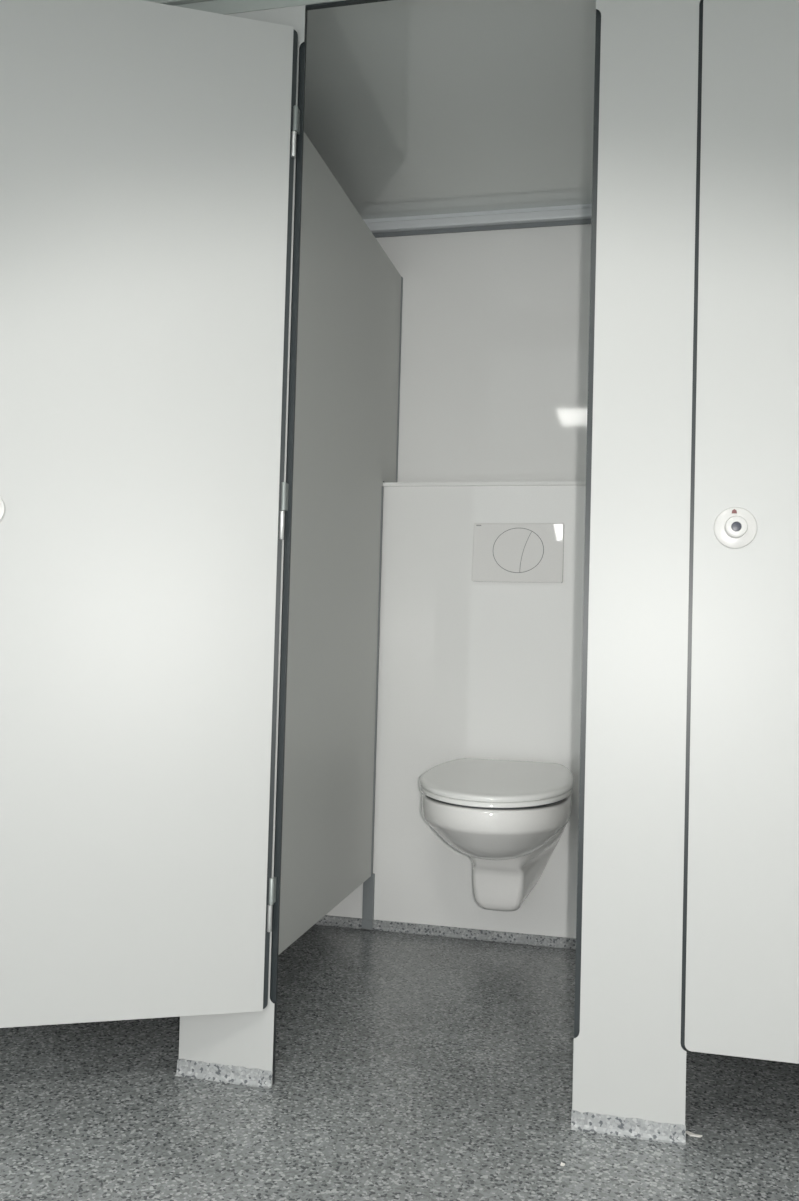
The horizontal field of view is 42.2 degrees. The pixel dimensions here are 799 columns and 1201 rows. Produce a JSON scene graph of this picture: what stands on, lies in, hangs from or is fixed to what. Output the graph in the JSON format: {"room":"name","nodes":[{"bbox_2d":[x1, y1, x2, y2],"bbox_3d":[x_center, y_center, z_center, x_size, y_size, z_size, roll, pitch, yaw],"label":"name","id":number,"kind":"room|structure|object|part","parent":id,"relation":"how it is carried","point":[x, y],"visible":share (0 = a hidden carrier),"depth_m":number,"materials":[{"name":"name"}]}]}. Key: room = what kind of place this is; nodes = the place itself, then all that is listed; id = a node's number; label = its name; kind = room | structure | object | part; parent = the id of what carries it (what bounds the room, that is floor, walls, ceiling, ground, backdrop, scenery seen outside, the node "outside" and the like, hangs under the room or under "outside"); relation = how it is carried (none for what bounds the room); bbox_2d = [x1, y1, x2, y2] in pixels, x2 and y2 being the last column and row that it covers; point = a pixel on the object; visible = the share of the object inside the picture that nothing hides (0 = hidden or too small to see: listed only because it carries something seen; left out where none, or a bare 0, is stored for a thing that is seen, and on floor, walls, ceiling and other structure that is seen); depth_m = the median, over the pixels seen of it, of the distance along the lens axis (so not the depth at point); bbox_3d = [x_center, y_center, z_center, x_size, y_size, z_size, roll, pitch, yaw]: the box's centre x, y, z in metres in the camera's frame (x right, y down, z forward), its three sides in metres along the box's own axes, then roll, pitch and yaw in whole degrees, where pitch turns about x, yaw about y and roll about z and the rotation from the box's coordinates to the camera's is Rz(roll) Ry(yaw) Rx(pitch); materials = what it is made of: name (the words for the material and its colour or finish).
{"room":"public restroom","nodes":[
{"label":"public restroom","id":0,"kind":"room"},
{"bbox_2d":[0,925,798,1200],"bbox_3d":[-0.086,0.894,1.123,2.687,0.080,3.924,1,-2,13],"label":"floor","id":1,"kind":"structure","parent":0,"point":[409,1067],"depth_m":1.80,"materials":[{"name":"plastic"}]},
{"bbox_2d":[175,5,307,1088],"bbox_3d":[-0.292,-0.120,1.919,0.185,1.988,0.026,1,-2,13],"label":"panel","id":2,"kind":"object","parent":1,"relation":"on","point":[232,1048],"visible":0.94,"depth_m":1.90,"materials":[{"name":"white laminate"}]},
{"bbox_2d":[0,0,297,1027],"bbox_3d":[-0.477,-0.172,1.815,0.557,1.801,0.034,2,-2,-14],"label":"door","id":3,"kind":"structure","parent":2,"relation":"attached to","point":[148,149],"depth_m":1.82,"materials":[{"name":"white laminate"}]},
{"bbox_3d":[-0.320,0.859,1.881,0.185,0.028,0.013,1,-2,13],"label":"skirting","id":4,"kind":"part","parent":2,"relation":"part of","materials":[{"name":"grey stone"}]},
{"bbox_2d":[278,132,402,954],"bbox_3d":[-0.160,-0.046,2.496,0.030,1.878,1.160,1,-2,13],"label":"wall","id":5,"kind":"structure","parent":1,"relation":"on","point":[347,402],"depth_m":2.48,"materials":[{"name":"laminate"}]},
{"bbox_2d":[326,481,585,937],"bbox_3d":[0.344,0.301,2.876,2.487,1.246,0.162,1,-2,13],"label":"wall","id":6,"kind":"structure","parent":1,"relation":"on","point":[468,668],"depth_m":2.84,"materials":[{"name":"white paint"}]},
{"bbox_2d":[314,915,575,949],"bbox_3d":[0.309,0.907,2.779,2.487,0.026,0.013,1,-2,13],"label":"baseboard","id":7,"kind":"structure","parent":6,"relation":"attached to","point":[327,920],"depth_m":2.82,"materials":[{"name":"grey stone"}]},
{"bbox_2d":[420,758,573,910],"bbox_3d":[0.239,0.598,2.543,0.368,0.360,0.529,1,-2,13],"label":"toilet","id":8,"kind":"object","parent":6,"relation":"attached to","point":[509,817],"visible":1,"depth_m":2.40,"materials":[{"name":"ceramic"}]},
{"bbox_3d":[0.239,0.451,2.531,0.364,0.036,0.490,1,-2,13],"label":"seat","id":9,"kind":"part","parent":8,"relation":"part of","materials":[{"name":"plastic"}]},
{"bbox_3d":[0.239,0.437,2.532,0.368,0.038,0.495,1,-2,13],"label":"lid","id":10,"kind":"part","parent":8,"relation":"part of","materials":[{"name":"plastic"}]},
{"bbox_3d":[0.234,0.545,2.518,0.357,0.146,0.463,1,-2,13],"label":"bowl","id":11,"kind":"part","parent":8,"relation":"part of","materials":[{"name":"ceramic"}]},
{"bbox_2d":[471,523,563,582],"bbox_3d":[0.321,-0.131,2.812,0.246,0.162,0.023,1,-2,13],"label":"flush plate","id":12,"kind":"object","parent":6,"relation":"attached to","point":[502,552],"visible":1,"depth_m":2.81,"materials":[{"name":"plastic"}]},
{"bbox_2d":[571,0,702,1145],"bbox_3d":[0.406,-0.106,1.753,0.185,1.988,0.026,1,-2,13],"label":"panel","id":13,"kind":"object","parent":1,"relation":"on","point":[629,1049],"visible":1,"depth_m":1.75,"materials":[{"name":"white laminate"}]},
{"bbox_3d":[0.378,0.873,1.714,0.185,0.028,0.013,1,-2,13],"label":"skirting","id":14,"kind":"part","parent":13,"relation":"part of","materials":[{"name":"grey stone"}]},
{"bbox_2d":[686,1131,701,1137],"bbox_3d":[0.488,0.889,1.722,0.028,0.002,0.010,0,-2,36],"label":"paper scrap","id":15,"kind":"object","parent":1,"relation":"on","point":[687,1132],"visible":0.85,"depth_m":1.72,"materials":[{"name":"white paper"}]},
{"bbox_3d":[1.153,-0.092,1.575,0.285,1.988,0.026,1,-2,13],"label":"panel","id":16,"kind":"object","parent":1,"relation":"on","visible":0},
{"bbox_2d":[143,0,389,14],"bbox_3d":[0.130,-1.140,1.863,2.485,0.077,0.031,1,-2,13],"label":"header rail","id":17,"kind":"object","parent":16,"relation":"on","point":[225,7],"visible":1,"depth_m":1.96,"materials":[{"name":"metal"}]},
{"bbox_2d":[685,0,798,1063],"bbox_3d":[0.755,-0.140,1.665,0.540,1.774,0.038,1,-2,13],"label":"door","id":18,"kind":"structure","parent":16,"relation":"attached to","point":[742,988],"depth_m":1.71,"materials":[{"name":"white laminate"}]},
{"bbox_3d":[0.554,-0.121,1.702,0.036,0.036,0.018,1,-2,13],"label":"lock knob","id":19,"kind":"part","parent":18,"relation":"part of","materials":[{"name":"plastic"}]},
{"bbox_2d":[304,0,595,218],"bbox_3d":[-0.028,-1.246,1.194,2.687,0.080,3.924,1,-2,13],"label":"ceiling","id":20,"kind":"structure","parent":0,"point":[413,107],"depth_m":2.41,"materials":[{"name":"white paint"}]},
{"bbox_2d":[376,224,590,481],"bbox_3d":[0.385,-0.102,3.017,2.687,2.062,0.100,1,-2,13],"label":"wall","id":21,"kind":"structure","parent":0,"point":[495,336],"depth_m":3.02,"materials":[{"name":"white paint"}]},
{"bbox_2d":[363,204,591,232],"bbox_3d":[0.398,-1.110,2.990,2.487,0.048,0.024,1,-2,13],"label":"trim","id":22,"kind":"structure","parent":21,"relation":"attached to","point":[582,211],"depth_m":3.02,"materials":[{"name":"metal"}]},
{"bbox_2d":[372,219,590,237],"bbox_3d":[0.399,-1.088,2.997,2.487,0.013,0.008,1,-2,13],"label":"trim","id":23,"kind":"structure","parent":21,"relation":"attached to","point":[578,221],"depth_m":3.03,"materials":[{"name":"grey metal"}]}
]}

